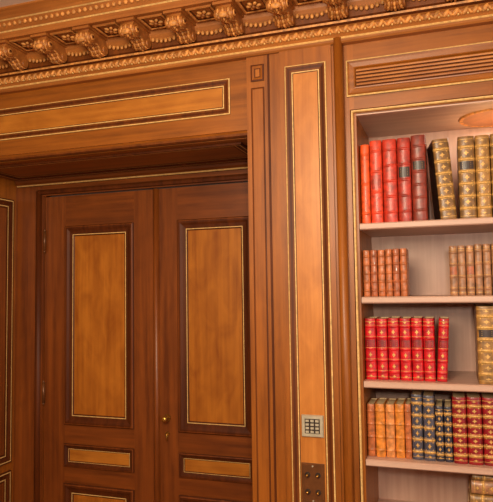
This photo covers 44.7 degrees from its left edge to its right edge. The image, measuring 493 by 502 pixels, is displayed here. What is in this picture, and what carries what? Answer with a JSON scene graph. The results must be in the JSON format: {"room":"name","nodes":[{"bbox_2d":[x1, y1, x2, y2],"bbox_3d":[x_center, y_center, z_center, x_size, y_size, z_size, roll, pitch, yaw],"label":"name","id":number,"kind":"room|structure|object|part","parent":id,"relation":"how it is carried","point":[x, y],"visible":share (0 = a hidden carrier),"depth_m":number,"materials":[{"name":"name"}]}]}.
{"room":"home office","nodes":[
{"label":"home office","id":0,"kind":"room"},
{"bbox_2d":[0,0,33,6],"bbox_3d":[-0.466,-1.201,0.157,6.100,0.100,5.460,-2,-4,19],"label":"ceiling","id":1,"kind":"structure","parent":0,"point":[3,3],"depth_m":2.41,"materials":[{"name":"paint"}]},
{"bbox_2d":[0,24,492,501],"bbox_3d":[0.354,0.370,2.408,6.100,2.765,0.499,-2,-4,19],"label":"wall","id":2,"kind":"structure","parent":0,"point":[290,114],"depth_m":2.26,"materials":[{"name":"brown wood"}]},
{"bbox_2d":[42,229,45,404],"bbox_3d":[-1.041,0.707,3.077,0.016,1.648,0.016,-2,-4,19],"label":"hinge","id":3,"kind":"object","parent":2,"relation":"attached to","point":[44,231],"visible":1,"depth_m":3.08,"materials":[{"name":"brown metal"}]},
{"bbox_2d":[44,189,153,501],"bbox_3d":[-0.728,0.751,2.991,0.645,2.090,0.052,-2,-4,19],"label":"leaf","id":4,"kind":"object","parent":2,"relation":"attached to","point":[99,404],"visible":1,"depth_m":2.99,"materials":[{"name":"brown wood"}]},
{"bbox_2d":[13,160,247,501],"bbox_3d":[-0.522,0.700,2.905,1.439,2.195,0.088,-2,-4,19],"label":"trim","id":5,"kind":"structure","parent":2,"relation":"attached to","point":[31,194],"depth_m":3.08,"materials":[{"name":"brown wood"}]},
{"bbox_2d":[159,182,252,501],"bbox_3d":[-0.145,0.729,2.773,0.594,2.090,0.090,-2,-4,19],"label":"leaf","id":6,"kind":"object","parent":2,"relation":"attached to","point":[206,456],"depth_m":2.81,"materials":[{"name":"brown wood"}]},
{"bbox_2d":[153,189,160,501],"bbox_3d":[-0.429,0.739,2.865,0.030,2.090,0.018,-2,-4,19],"label":"astragal","id":7,"kind":"object","parent":6,"relation":"attached to","point":[156,248],"visible":1,"depth_m":2.88,"materials":[{"name":"brown wood"}]},
{"bbox_3d":[-0.382,0.837,2.827,0.034,0.125,0.051,-2,-4,19],"label":"handle","id":8,"kind":"part","parent":6,"relation":"part of","materials":[{"name":"gold metal"}]},
{"bbox_2d":[0,0,492,94],"bbox_3d":[0.245,-0.903,2.157,5.742,0.255,0.268,-2,-4,19],"label":"trim","id":9,"kind":"structure","parent":2,"relation":"attached to","point":[44,44],"depth_m":2.35,"materials":[{"name":"brown wood"}]},
{"bbox_2d":[301,414,323,437],"bbox_3d":[0.239,0.634,2.171,0.081,0.078,0.015,-2,-4,19],"label":"security keypad","id":10,"kind":"object","parent":2,"relation":"attached to","point":[312,425],"visible":1,"depth_m":2.17,"materials":[{"name":"silver metal"}]},
{"bbox_2d":[301,462,324,501],"bbox_3d":[0.238,0.836,2.154,0.084,0.140,0.026,-2,-4,19],"label":"light switch","id":11,"kind":"object","parent":2,"relation":"attached to","point":[313,474],"visible":1,"depth_m":2.16,"materials":[{"name":"brown metal"}]},
{"bbox_2d":[353,48,492,88],"bbox_3d":[0.920,-0.661,2.046,1.105,0.082,0.014,-2,-4,19],"label":"air vent","id":12,"kind":"object","parent":2,"relation":"in","point":[479,61],"visible":1,"depth_m":2.14,"materials":[{"name":"brown wood"}]},
{"bbox_2d":[355,100,492,501],"bbox_3d":[1.001,0.245,2.174,1.116,1.525,0.379,-2,-4,19],"label":"built-in bookcase","id":13,"kind":"object","parent":2,"relation":"attached to","point":[427,242],"visible":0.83,"depth_m":2.39,"materials":[{"name":"brown wood"}]},
{"bbox_2d":[363,248,409,296],"bbox_3d":[0.527,0.083,2.260,0.160,0.174,0.128,-2,-4,19],"label":"books","id":14,"kind":"object","parent":13,"relation":"in","point":[385,272],"visible":0.98,"depth_m":2.21,"materials":[{"name":"orange leather"}]},
{"bbox_2d":[365,316,448,381],"bbox_3d":[0.601,0.359,2.233,0.298,0.223,0.156,-2,-4,19],"label":"books","id":15,"kind":"object","parent":13,"relation":"in","point":[396,347],"visible":1,"depth_m":2.17,"materials":[{"name":"leather"}]},
{"bbox_2d":[360,135,456,222],"bbox_3d":[0.623,-0.257,2.303,0.338,0.316,0.258,-2,-4,19],"label":"books","id":16,"kind":"object","parent":13,"relation":"on","point":[394,174],"visible":0.92,"depth_m":2.20,"materials":[{"name":"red leather"}]},
{"bbox_2d":[367,390,492,465],"bbox_3d":[0.854,0.622,2.123,0.832,0.228,0.177,-2,-4,19],"label":"books","id":17,"kind":"object","parent":13,"relation":"in","point":[418,426],"visible":0.99,"depth_m":2.12,"materials":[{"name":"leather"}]},
{"bbox_2d":[449,243,492,295],"bbox_3d":[1.010,0.052,2.100,0.569,0.200,0.138,-2,-4,19],"label":"books","id":18,"kind":"object","parent":13,"relation":"in","point":[475,262],"visible":0.99,"depth_m":2.11,"materials":[{"name":"brown leather"}]},
{"bbox_2d":[457,134,492,218],"bbox_3d":[1.073,-0.265,2.150,0.593,0.300,0.256,-2,-4,19],"label":"books","id":19,"kind":"object","parent":13,"relation":"on","point":[474,153],"visible":0.95,"depth_m":2.11,"materials":[{"name":"gold leather"}]},
{"bbox_2d":[458,108,492,126],"bbox_3d":[0.930,-0.503,2.269,0.244,0.006,0.244,-2,-4,19],"label":"recessed light","id":20,"kind":"object","parent":13,"relation":"in","point":[482,118],"visible":1,"depth_m":2.28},
{"bbox_2d":[468,474,492,501],"bbox_3d":[0.949,0.879,2.119,0.316,0.213,0.223,-2,-4,19],"label":"books","id":21,"kind":"object","parent":13,"relation":"in","point":[480,489],"visible":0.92,"depth_m":2.06,"materials":[{"name":"leather"}]},
{"bbox_2d":[474,304,492,383],"bbox_3d":[1.097,0.320,2.081,0.563,0.266,0.225,-2,-4,19],"label":"books","id":22,"kind":"object","parent":13,"relation":"in","point":[483,313],"visible":1,"depth_m":2.06,"materials":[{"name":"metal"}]}
]}

